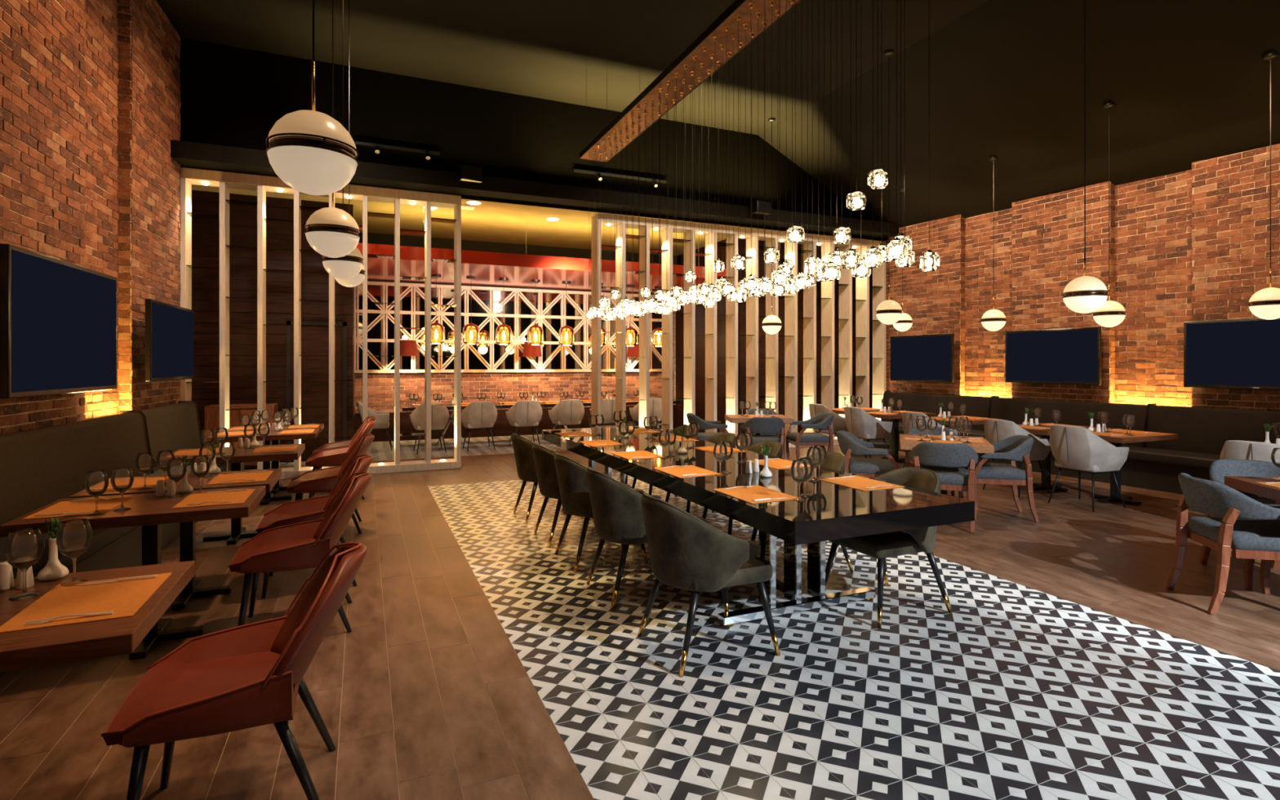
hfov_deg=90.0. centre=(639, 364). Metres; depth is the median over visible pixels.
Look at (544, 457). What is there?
tub chair
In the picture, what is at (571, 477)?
tub chair
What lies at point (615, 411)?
bowl
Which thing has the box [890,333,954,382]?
television
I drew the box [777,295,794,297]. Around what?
glass shelf
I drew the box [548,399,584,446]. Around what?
chair
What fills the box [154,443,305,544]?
wooden table
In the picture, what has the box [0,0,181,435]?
wall
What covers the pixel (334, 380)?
glass shelf
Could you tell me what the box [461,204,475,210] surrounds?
ceiling vent
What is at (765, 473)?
bud vase
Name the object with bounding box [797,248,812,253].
glass shelf
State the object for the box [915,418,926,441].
wine glass
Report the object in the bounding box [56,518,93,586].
wine glass
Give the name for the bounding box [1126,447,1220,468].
seat cushion
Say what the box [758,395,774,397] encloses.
glass shelf
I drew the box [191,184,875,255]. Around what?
ceiling
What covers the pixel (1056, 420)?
wine glass
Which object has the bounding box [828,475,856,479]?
knife
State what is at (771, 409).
wine glass
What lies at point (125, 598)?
placemat
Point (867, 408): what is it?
placemat
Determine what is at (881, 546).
tub chair
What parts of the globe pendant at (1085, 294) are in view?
stem, cord, glass, ring trim, glass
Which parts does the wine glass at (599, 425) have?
stem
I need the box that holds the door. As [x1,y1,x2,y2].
[286,320,346,462]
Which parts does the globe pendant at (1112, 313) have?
cord, glass, ring trim, glass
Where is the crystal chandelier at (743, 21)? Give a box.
[579,0,939,320]
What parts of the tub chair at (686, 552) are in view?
leg, leg, backrest, leg, seat, leg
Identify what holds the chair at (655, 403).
on the floor
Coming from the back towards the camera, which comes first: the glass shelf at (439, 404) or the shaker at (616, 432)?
the glass shelf at (439, 404)
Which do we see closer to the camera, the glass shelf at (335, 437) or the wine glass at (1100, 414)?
the wine glass at (1100, 414)
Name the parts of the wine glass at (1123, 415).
stem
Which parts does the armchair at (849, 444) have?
leg, rail, seat frame, seat, leg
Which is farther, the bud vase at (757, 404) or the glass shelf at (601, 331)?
the glass shelf at (601, 331)
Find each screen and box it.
[179,167,461,479]
[591,213,886,448]
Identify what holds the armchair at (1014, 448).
on the floor
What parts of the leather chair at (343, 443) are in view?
seat, backrest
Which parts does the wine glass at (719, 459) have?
stem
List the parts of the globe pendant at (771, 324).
glass, ring trim, glass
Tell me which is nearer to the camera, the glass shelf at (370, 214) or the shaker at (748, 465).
the shaker at (748, 465)
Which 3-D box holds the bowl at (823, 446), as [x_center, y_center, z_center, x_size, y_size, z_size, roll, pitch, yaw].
[1.178,0.597,4.208,0.095,0.124,0.095,0,0,-35]
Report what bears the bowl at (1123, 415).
on the wine glass at (1123, 415)
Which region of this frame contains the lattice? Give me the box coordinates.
[354,280,662,373]
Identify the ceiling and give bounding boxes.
[155,0,1279,227]
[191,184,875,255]
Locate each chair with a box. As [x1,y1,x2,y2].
[101,542,367,799]
[227,471,372,632]
[255,454,373,598]
[285,434,374,533]
[305,420,375,499]
[311,416,375,469]
[356,400,392,450]
[409,402,448,454]
[461,401,497,451]
[505,400,542,445]
[511,432,583,524]
[532,442,597,547]
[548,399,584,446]
[554,452,648,573]
[586,466,647,610]
[589,398,615,425]
[629,397,662,431]
[631,425,697,506]
[637,492,780,677]
[665,432,740,524]
[702,440,782,535]
[751,451,853,571]
[808,403,853,456]
[825,466,951,628]
[844,406,892,458]
[902,411,958,467]
[982,418,1050,497]
[1048,424,1128,511]
[1219,440,1279,500]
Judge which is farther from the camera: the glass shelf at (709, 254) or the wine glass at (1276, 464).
the glass shelf at (709, 254)
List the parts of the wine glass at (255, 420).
stem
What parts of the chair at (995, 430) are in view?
under frame, leg, leg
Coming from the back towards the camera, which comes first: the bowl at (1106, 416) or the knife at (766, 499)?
the bowl at (1106, 416)
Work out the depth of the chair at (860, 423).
9.55 m
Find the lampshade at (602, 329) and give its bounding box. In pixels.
[600,327,606,346]
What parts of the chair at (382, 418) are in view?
leg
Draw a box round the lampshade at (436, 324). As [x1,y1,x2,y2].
[431,322,444,344]
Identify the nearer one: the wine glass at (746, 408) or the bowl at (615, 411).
the bowl at (615, 411)
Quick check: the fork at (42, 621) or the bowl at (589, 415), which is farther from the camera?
the bowl at (589, 415)
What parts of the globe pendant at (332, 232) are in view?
glass, ring trim, glass, stem, cord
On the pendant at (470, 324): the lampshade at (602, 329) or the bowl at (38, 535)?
the lampshade at (602, 329)
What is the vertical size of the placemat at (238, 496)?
0.002 m
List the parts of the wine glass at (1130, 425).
stem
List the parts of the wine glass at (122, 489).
stem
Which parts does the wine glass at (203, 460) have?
stem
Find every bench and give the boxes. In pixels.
[0,400,244,677]
[862,391,1279,504]
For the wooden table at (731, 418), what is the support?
on the floor
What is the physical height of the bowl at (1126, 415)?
0.124 m
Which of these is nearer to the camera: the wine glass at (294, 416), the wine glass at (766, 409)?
the wine glass at (294, 416)
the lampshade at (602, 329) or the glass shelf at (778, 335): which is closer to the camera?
the glass shelf at (778, 335)
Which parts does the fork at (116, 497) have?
handle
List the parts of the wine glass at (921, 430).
stem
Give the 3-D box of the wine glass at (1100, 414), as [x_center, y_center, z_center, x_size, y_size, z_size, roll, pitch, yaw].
[5.231,0.642,7.207,0.095,0.214,0.095,0,0,-34]
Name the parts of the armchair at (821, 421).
leg, leg, seat, seat frame, rail, leg, leg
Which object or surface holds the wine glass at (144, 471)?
on the wooden table at (187, 530)
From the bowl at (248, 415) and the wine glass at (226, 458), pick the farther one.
the bowl at (248, 415)
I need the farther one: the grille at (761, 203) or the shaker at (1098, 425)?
the grille at (761, 203)
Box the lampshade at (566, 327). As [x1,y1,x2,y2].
[558,325,574,346]
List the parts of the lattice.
mirror pane, mirror pane, mirror pane, mirror pane, mirror pane, mirror pane, mirror pane, mirror pane, mirror pane, mirror pane, mirror pane, mirror pane, mirror pane, mirror pane, mirror pane, mirror pane, mirror pane, mirror pane, mirror pane, mirror pane, mirror pane, mirror pane, mirror pane, mirror pane, mirror pane, mirror pane, mirror pane, mirror pane, mirror pane, mirror pane, mirror pane, mirror pane, mirror pane, mirror pane, mirror pane, mirror pane, mirror pane, mirror pane, mirror pane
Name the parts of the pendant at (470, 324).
bulb, cord, amber pendant, bulb, amber pendant, bulb, amber pendant, bulb, canopy panel, canopy, amber pendant, bulb, amber pendant, bulb, amber pendant, amber pendant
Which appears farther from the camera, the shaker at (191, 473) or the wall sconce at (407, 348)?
the wall sconce at (407, 348)
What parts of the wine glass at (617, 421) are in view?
stem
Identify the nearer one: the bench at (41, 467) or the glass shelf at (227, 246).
the bench at (41, 467)
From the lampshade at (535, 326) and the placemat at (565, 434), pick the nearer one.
the placemat at (565, 434)
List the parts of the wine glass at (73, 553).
stem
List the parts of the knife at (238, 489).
handle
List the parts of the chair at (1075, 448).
leg, seat, leg, under frame, leg, leg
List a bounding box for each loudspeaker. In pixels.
[457,164,482,185]
[749,200,770,216]
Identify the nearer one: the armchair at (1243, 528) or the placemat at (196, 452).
the armchair at (1243, 528)
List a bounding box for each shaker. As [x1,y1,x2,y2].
[0,560,14,591]
[15,566,34,589]
[155,480,165,496]
[166,479,175,496]
[189,462,197,475]
[199,462,206,471]
[237,437,243,448]
[244,437,249,448]
[271,422,275,431]
[614,427,618,435]
[668,444,673,451]
[675,440,679,450]
[745,460,752,473]
[752,458,759,472]
[940,431,946,440]
[942,411,946,417]
[948,431,954,440]
[1029,418,1033,426]
[1034,418,1038,426]
[1095,423,1101,431]
[1101,423,1106,431]
[1275,438,1279,444]
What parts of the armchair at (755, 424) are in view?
leg, leg, seat, rail, leg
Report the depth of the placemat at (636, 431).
7.25 m
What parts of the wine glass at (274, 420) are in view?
stem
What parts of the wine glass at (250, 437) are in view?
stem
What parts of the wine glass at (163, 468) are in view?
stem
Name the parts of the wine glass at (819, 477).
stem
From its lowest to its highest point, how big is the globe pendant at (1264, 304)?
2.664 m
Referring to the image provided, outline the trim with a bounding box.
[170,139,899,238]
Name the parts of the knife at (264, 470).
handle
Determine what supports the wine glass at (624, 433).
on the banquet table at (833, 511)
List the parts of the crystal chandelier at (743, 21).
cord, cord, cord, cord, cord, cord, cord, cord, cord, cord, cord, cord, cord, cord, cord, cord, cord, cord, cord, cord, cord, cord, cord, plate, cord, cord, cord, cord, cord, cord, cord, cord, cube bulb, cord, cube bulb, cord, cube bulb, cord, cord, cube bulb, cord, cord, cord, cube bulb, cube bulb, cube bulb, cord, cube bulb, cord, cube bulb, cube bulb, cube bulb, cord, cube bulb, cord, cord, cube bulb, cord, cord, cord, cube bulb, cord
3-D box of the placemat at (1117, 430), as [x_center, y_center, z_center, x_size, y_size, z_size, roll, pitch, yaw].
[5.482,0.748,7.152,0.320,0.002,0.430,0,0,-23]
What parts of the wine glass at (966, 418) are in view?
stem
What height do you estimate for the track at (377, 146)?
0.155 m
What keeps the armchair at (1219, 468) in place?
on the floor
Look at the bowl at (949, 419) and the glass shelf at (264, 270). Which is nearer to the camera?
the bowl at (949, 419)
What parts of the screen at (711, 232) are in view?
post, post, post, post, post, post, post, post, post, post, post, post, post, post, post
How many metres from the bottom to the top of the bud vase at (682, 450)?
0.218 m
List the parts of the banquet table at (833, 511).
long rail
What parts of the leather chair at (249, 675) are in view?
leg, leg, seat, leg, leg, backrest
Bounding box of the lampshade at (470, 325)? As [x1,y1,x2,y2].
[462,323,479,344]
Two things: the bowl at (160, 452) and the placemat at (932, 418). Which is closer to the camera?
the bowl at (160, 452)
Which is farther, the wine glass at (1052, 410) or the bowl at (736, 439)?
the wine glass at (1052, 410)
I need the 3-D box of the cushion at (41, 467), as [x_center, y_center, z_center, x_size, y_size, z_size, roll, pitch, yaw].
[-4.236,0.770,4.569,0.287,0.664,3.350,0,0,-21]
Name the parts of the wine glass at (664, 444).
stem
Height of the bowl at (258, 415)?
0.124 m
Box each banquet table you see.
[400,400,684,445]
[542,426,974,627]
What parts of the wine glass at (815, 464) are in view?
stem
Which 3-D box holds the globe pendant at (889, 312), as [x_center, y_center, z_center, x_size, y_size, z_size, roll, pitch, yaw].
[3.230,-2.300,8.303,0.326,3.560,0.326,0,0,9]
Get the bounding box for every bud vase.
[36,516,69,581]
[177,455,193,493]
[206,442,220,473]
[250,422,259,446]
[275,411,283,430]
[283,408,290,425]
[621,416,629,437]
[677,427,687,453]
[754,401,759,416]
[759,444,772,477]
[842,396,846,408]
[879,398,884,412]
[937,402,943,417]
[938,417,947,439]
[1022,408,1029,425]
[1087,412,1096,431]
[1263,423,1273,443]
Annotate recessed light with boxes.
[466,200,480,204]
[546,217,559,221]
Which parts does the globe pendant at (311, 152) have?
ring trim, glass, glass, stem, cord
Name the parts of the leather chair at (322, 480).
leg, seat, backrest, leg, leg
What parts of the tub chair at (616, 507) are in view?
leg, backrest, leg, seat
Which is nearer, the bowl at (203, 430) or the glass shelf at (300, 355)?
the bowl at (203, 430)
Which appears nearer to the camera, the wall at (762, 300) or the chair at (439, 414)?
the chair at (439, 414)
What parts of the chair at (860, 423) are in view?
seat, under frame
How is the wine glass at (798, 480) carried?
on the banquet table at (833, 511)
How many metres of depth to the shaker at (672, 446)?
5.54 m
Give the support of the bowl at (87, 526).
on the wine glass at (73, 553)
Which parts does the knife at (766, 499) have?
handle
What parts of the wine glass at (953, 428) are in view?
stem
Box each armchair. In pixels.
[686,413,728,439]
[738,417,784,458]
[745,408,785,458]
[785,413,833,459]
[835,430,899,478]
[904,426,959,497]
[907,441,977,533]
[958,435,1039,522]
[1165,472,1279,614]
[1200,458,1279,589]
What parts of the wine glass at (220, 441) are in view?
stem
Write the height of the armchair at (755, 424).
0.796 m
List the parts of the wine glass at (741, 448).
stem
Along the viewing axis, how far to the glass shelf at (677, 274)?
10.85 m
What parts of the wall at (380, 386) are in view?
wall panel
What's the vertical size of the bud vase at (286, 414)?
0.218 m
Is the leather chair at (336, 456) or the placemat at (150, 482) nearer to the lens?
the placemat at (150, 482)
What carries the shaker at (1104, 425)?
on the wooden table at (1116, 441)
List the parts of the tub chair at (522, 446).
leg, backrest, leg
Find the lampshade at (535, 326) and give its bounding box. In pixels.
[527,324,543,345]
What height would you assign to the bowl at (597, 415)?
0.124 m
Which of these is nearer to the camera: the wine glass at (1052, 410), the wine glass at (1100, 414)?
the wine glass at (1100, 414)
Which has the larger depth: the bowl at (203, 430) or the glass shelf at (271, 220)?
the glass shelf at (271, 220)
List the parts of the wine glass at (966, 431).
stem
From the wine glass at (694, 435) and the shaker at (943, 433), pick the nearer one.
the wine glass at (694, 435)
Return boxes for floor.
[0,428,1279,799]
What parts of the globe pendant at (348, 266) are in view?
glass, ring trim, glass, cord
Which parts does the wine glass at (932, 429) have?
stem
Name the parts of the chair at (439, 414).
leg, leg, seat, leg, leg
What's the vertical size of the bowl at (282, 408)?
0.124 m
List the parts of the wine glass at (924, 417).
stem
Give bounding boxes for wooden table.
[0,485,266,659]
[0,560,195,671]
[68,468,281,610]
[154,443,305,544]
[207,428,319,505]
[222,423,324,493]
[724,414,792,435]
[828,407,893,455]
[866,410,936,462]
[899,434,994,494]
[931,415,1002,435]
[1018,422,1101,492]
[1090,428,1177,505]
[1224,475,1279,502]
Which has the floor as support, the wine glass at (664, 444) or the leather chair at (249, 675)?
the leather chair at (249, 675)
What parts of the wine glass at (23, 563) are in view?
stem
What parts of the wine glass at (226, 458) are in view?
stem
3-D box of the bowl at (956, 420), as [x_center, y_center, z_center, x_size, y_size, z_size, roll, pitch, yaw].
[3.127,0.597,6.261,0.095,0.124,0.095,0,0,-23]
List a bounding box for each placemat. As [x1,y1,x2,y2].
[0,572,172,632]
[22,497,132,519]
[84,476,168,492]
[166,448,219,457]
[172,488,255,508]
[205,471,273,484]
[217,431,253,436]
[228,426,264,430]
[252,445,297,453]
[279,429,314,434]
[288,424,319,428]
[500,401,516,403]
[555,431,592,436]
[579,440,622,446]
[609,450,662,459]
[628,428,662,433]
[653,435,699,441]
[653,465,718,477]
[693,445,746,453]
[712,484,796,503]
[751,457,810,469]
[818,475,904,491]
[861,407,880,409]
[866,412,897,414]
[903,435,931,440]
[924,435,958,438]
[926,440,962,443]
[931,417,959,420]
[953,416,991,419]
[954,438,986,443]
[1018,425,1048,429]
[1040,423,1087,426]
[1090,431,1127,436]
[1106,429,1159,434]
[1257,482,1279,488]
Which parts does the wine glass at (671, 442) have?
stem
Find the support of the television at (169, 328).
attached to the wall at (90, 90)
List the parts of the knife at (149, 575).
blade, handle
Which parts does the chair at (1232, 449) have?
under frame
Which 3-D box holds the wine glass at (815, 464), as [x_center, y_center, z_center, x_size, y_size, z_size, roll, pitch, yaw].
[1.120,0.642,4.117,0.095,0.214,0.095,0,0,29]
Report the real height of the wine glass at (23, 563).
0.214 m
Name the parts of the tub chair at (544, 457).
leg, leg, backrest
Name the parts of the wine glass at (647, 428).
stem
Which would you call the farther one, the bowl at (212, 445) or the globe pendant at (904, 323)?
the globe pendant at (904, 323)
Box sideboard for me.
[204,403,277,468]
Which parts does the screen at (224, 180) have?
post, post, post, post, post, post, post, post, post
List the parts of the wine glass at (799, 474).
stem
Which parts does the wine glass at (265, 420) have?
stem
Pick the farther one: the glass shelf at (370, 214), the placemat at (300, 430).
the glass shelf at (370, 214)
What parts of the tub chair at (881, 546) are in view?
leg, leg, seat, leg, backrest, leg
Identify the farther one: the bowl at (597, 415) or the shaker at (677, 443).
the bowl at (597, 415)
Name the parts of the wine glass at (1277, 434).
stem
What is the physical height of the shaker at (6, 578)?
0.089 m
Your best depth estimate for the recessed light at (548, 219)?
11.17 m
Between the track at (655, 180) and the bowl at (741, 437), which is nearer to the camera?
the bowl at (741, 437)
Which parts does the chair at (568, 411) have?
seat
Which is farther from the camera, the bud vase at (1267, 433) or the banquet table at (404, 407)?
the banquet table at (404, 407)
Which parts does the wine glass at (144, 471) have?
stem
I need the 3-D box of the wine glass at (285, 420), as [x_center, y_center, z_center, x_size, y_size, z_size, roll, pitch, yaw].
[-4.030,0.642,7.327,0.095,0.214,0.095,0,0,-34]
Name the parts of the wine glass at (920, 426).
stem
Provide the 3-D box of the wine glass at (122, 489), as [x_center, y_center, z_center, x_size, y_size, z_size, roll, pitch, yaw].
[-2.673,0.642,3.305,0.095,0.214,0.095,0,0,-36]
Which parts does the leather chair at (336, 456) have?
leg, seat, backrest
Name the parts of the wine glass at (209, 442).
stem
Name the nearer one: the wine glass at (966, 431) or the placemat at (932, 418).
the wine glass at (966, 431)
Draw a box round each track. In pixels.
[355,141,439,159]
[573,168,666,187]
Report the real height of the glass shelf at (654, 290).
0.010 m
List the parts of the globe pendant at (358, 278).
cord, glass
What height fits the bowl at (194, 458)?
0.124 m
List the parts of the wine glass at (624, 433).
stem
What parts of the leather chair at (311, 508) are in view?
leg, seat, leg, leg, backrest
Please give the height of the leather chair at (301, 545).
0.858 m
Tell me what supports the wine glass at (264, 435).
on the placemat at (291, 448)
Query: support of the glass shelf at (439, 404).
attached to the screen at (224, 180)
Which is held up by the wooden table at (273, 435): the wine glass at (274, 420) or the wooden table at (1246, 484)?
the wine glass at (274, 420)
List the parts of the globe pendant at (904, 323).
cord, glass, ring trim, glass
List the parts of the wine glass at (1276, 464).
stem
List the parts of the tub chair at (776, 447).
leg, leg, backrest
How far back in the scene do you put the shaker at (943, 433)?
6.33 m
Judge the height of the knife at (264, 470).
0.007 m
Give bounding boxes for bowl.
[4,527,44,561]
[56,518,93,551]
[84,470,108,491]
[110,466,133,487]
[134,452,155,469]
[155,450,175,466]
[166,457,186,475]
[191,455,210,472]
[199,444,216,458]
[200,429,214,441]
[214,427,228,439]
[218,441,235,456]
[240,414,250,424]
[244,424,256,435]
[250,413,260,423]
[252,410,261,419]
[257,422,270,434]
[261,410,270,418]
[272,412,282,420]
[280,408,289,416]
[283,411,293,419]
[289,407,298,415]
[588,415,597,424]
[595,414,604,423]
[613,411,621,419]
[618,410,626,418]
[618,422,628,432]
[625,421,635,431]
[643,417,653,426]
[648,416,657,425]
[658,431,670,443]
[664,429,675,441]
[682,424,693,435]
[688,423,698,434]
[713,442,727,457]
[719,441,733,455]
[735,434,747,446]
[740,432,752,445]
[790,459,808,478]
[796,457,813,475]
[806,447,822,462]
[811,445,826,460]
[915,418,926,428]
[922,416,932,426]
[927,418,937,428]
[948,417,958,426]
[954,418,964,428]
[958,417,968,426]
[962,420,973,430]
[1031,407,1040,414]
[1033,407,1042,415]
[1052,409,1062,418]
[1097,411,1107,419]
[1099,412,1109,420]
[1121,413,1133,423]
[1124,414,1136,424]
[1271,422,1279,432]
[1271,448,1279,462]
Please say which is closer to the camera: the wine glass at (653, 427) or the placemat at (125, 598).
the placemat at (125, 598)
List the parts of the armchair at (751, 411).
rail, seat, leg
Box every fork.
[23,610,113,624]
[71,497,118,502]
[120,476,158,479]
[186,501,231,505]
[217,479,255,482]
[663,465,688,468]
[724,485,753,489]
[866,484,893,488]
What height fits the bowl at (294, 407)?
0.124 m
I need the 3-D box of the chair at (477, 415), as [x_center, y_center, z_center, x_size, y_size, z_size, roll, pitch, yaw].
[-2.844,1.070,11.317,0.628,0.865,0.583,0,0,-24]
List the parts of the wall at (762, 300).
panel, panel, panel, panel, panel, panel, panel, panel, panel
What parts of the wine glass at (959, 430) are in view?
stem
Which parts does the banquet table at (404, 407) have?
leg, leg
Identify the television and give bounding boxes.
[0,243,116,398]
[145,298,194,382]
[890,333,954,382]
[1005,326,1101,385]
[1183,317,1279,390]
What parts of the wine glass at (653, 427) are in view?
stem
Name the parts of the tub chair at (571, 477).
leg, leg, seat, backrest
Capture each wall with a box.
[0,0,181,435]
[179,37,888,240]
[191,190,354,462]
[354,231,676,441]
[675,239,738,439]
[738,238,872,439]
[875,143,1279,411]
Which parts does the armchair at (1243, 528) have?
leg, leg, rail, seat, seat frame, leg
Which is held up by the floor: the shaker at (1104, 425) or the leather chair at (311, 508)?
the leather chair at (311, 508)
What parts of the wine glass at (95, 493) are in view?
stem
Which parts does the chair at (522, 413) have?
leg, seat, leg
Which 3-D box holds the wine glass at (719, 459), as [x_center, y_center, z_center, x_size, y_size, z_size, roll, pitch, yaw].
[0.545,0.642,4.348,0.095,0.214,0.095,0,0,15]
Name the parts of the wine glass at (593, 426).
stem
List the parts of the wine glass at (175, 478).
stem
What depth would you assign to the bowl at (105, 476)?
3.23 m
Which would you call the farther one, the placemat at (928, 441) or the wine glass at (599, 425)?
the wine glass at (599, 425)
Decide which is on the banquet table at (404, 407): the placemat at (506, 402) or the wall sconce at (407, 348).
the placemat at (506, 402)
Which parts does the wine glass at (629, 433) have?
stem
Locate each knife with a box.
[35,511,92,516]
[75,574,157,586]
[174,454,195,456]
[203,488,248,493]
[234,470,266,473]
[631,456,657,458]
[681,473,711,475]
[753,497,787,501]
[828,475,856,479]
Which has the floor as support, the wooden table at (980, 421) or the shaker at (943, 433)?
the wooden table at (980, 421)
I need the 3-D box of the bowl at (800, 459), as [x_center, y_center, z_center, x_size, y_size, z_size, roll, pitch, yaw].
[0.940,0.597,3.647,0.095,0.124,0.095,0,0,20]
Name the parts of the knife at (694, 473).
handle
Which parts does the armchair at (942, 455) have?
leg, leg, seat, rail, seat frame, leg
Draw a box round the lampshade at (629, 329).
[626,327,637,346]
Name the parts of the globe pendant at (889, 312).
glass, stem, glass, ring trim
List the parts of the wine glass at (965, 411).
stem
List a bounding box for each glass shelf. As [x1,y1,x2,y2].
[186,212,219,218]
[186,265,219,270]
[186,381,215,382]
[194,322,219,324]
[225,199,257,206]
[225,244,257,249]
[225,297,257,300]
[225,408,257,410]
[262,217,293,224]
[262,268,293,273]
[262,324,293,326]
[262,380,293,382]
[299,205,321,211]
[299,249,319,253]
[299,299,328,302]
[299,355,328,356]
[299,406,328,408]
[333,325,362,328]
[333,379,362,381]
[333,435,353,439]
[367,212,395,217]
[367,253,395,258]
[367,302,395,305]
[367,404,395,407]
[400,228,426,235]
[400,275,426,279]
[400,327,426,329]
[400,432,426,435]
[431,217,456,223]
[431,257,456,262]
[431,304,456,306]
[431,403,456,405]
[600,244,622,249]
[600,286,622,289]
[600,331,622,333]
[600,425,622,427]
[626,234,644,239]
[626,270,644,274]
[626,399,645,400]
[649,248,666,253]
[649,288,666,291]
[652,422,668,425]
[672,238,691,243]
[672,273,688,276]
[672,312,691,315]
[672,398,691,399]
[695,252,712,256]
[695,333,712,335]
[716,242,733,246]
[716,275,733,279]
[716,314,733,316]
[716,396,733,398]
[737,334,754,336]
[740,255,754,259]
[758,245,774,249]
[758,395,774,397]
[777,258,794,262]
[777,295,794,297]
[777,335,794,337]
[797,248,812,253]
[797,317,813,319]
[797,395,813,396]
[816,297,831,299]
[834,283,848,286]
[852,299,866,302]
[869,285,882,288]
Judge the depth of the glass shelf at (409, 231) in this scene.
9.15 m
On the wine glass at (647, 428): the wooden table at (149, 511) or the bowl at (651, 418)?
the bowl at (651, 418)
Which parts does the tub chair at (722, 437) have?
leg, leg, backrest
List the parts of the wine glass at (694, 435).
stem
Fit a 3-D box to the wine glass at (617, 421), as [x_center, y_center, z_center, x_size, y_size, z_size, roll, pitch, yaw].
[-0.257,0.642,7.292,0.095,0.214,0.095,0,0,35]
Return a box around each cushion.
[0,410,153,540]
[0,471,198,577]
[140,400,203,473]
[153,462,231,473]
[880,391,992,431]
[880,420,984,436]
[965,431,1143,449]
[989,395,1151,447]
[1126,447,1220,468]
[1144,403,1279,454]
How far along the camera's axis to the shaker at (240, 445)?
5.76 m
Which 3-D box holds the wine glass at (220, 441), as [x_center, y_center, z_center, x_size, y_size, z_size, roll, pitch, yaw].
[-3.518,0.642,5.381,0.095,0.214,0.095,0,0,-44]
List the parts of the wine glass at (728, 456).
stem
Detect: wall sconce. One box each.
[400,339,417,355]
[522,342,542,356]
[626,343,639,356]
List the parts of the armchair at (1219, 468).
leg, rail, leg, seat, leg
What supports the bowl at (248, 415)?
on the wine glass at (248, 415)
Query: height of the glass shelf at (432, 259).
0.010 m
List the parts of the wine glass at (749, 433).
stem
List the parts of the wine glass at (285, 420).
stem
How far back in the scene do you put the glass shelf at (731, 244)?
11.21 m
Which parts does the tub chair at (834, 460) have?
leg, backrest, leg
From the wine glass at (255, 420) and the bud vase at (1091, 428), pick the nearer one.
the bud vase at (1091, 428)
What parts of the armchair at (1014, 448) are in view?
leg, leg, seat, seat frame, rail, leg, leg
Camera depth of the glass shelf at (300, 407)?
8.69 m
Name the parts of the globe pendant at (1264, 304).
ring trim, glass, glass, stem, cord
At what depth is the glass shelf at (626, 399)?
10.48 m
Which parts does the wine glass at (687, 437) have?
stem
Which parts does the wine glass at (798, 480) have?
stem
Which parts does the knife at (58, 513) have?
handle, blade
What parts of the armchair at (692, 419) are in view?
leg, rail, seat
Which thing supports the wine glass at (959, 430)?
on the placemat at (955, 439)
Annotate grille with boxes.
[462,164,481,180]
[758,200,770,213]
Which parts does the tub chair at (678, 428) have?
leg, leg, backrest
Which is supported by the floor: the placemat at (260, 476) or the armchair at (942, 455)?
the armchair at (942, 455)
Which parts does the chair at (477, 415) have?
leg, leg, seat, leg, leg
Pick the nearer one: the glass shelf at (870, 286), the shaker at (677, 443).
the shaker at (677, 443)
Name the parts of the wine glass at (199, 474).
stem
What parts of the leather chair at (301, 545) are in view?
leg, leg, seat, leg, backrest, leg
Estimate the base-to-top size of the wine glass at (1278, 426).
0.214 m
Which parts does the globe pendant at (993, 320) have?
glass, glass, ring trim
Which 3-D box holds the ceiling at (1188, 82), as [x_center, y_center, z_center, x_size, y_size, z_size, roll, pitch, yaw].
[1.547,-3.500,3.855,13.900,2.400,13.650,0,0,-23]
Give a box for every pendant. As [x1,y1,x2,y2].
[265,0,358,195]
[304,0,359,257]
[321,0,364,279]
[334,0,365,287]
[355,208,725,346]
[761,117,782,334]
[875,49,902,324]
[893,187,912,331]
[981,155,1006,331]
[1062,0,1108,313]
[1092,100,1126,327]
[1248,50,1279,319]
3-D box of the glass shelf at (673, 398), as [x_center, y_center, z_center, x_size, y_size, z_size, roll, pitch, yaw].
[0.650,0.580,10.859,0.360,0.010,0.260,0,0,-23]
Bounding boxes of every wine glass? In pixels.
[4,527,44,600]
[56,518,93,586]
[84,470,108,515]
[110,466,133,511]
[134,452,155,489]
[155,450,175,486]
[166,457,186,497]
[191,455,210,493]
[199,444,216,477]
[200,429,214,456]
[214,427,228,454]
[218,441,235,474]
[240,414,250,435]
[244,424,256,448]
[250,413,260,434]
[252,410,261,430]
[257,422,270,447]
[261,410,270,429]
[272,412,282,431]
[280,408,289,426]
[283,411,293,430]
[289,407,298,425]
[408,393,414,405]
[413,393,418,405]
[588,415,597,435]
[595,414,604,435]
[613,411,621,431]
[618,410,626,430]
[618,422,628,445]
[625,421,635,444]
[643,417,653,438]
[648,416,657,437]
[658,431,670,457]
[664,429,675,457]
[682,424,693,448]
[688,423,698,448]
[713,442,727,475]
[719,441,733,473]
[735,434,747,462]
[738,400,744,415]
[740,432,752,461]
[744,401,751,416]
[764,401,770,416]
[769,401,776,417]
[790,459,808,501]
[796,457,813,497]
[806,447,822,482]
[811,445,826,479]
[849,395,856,404]
[856,397,862,408]
[888,398,894,412]
[896,400,902,413]
[915,415,924,436]
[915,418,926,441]
[922,416,932,438]
[927,418,937,440]
[946,402,954,417]
[948,417,958,438]
[954,418,964,441]
[958,417,968,438]
[959,404,966,420]
[962,420,973,443]
[1031,407,1040,424]
[1033,407,1042,425]
[1050,409,1059,422]
[1052,409,1062,424]
[1097,411,1107,430]
[1099,412,1109,431]
[1121,413,1133,434]
[1124,414,1136,435]
[1271,422,1279,438]
[1271,448,1279,482]
[1276,423,1279,435]
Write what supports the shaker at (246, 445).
on the wooden table at (242, 455)
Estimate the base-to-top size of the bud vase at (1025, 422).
0.218 m
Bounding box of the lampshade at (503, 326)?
[495,324,511,345]
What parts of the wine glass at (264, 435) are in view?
stem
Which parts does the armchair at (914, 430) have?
leg, seat, rail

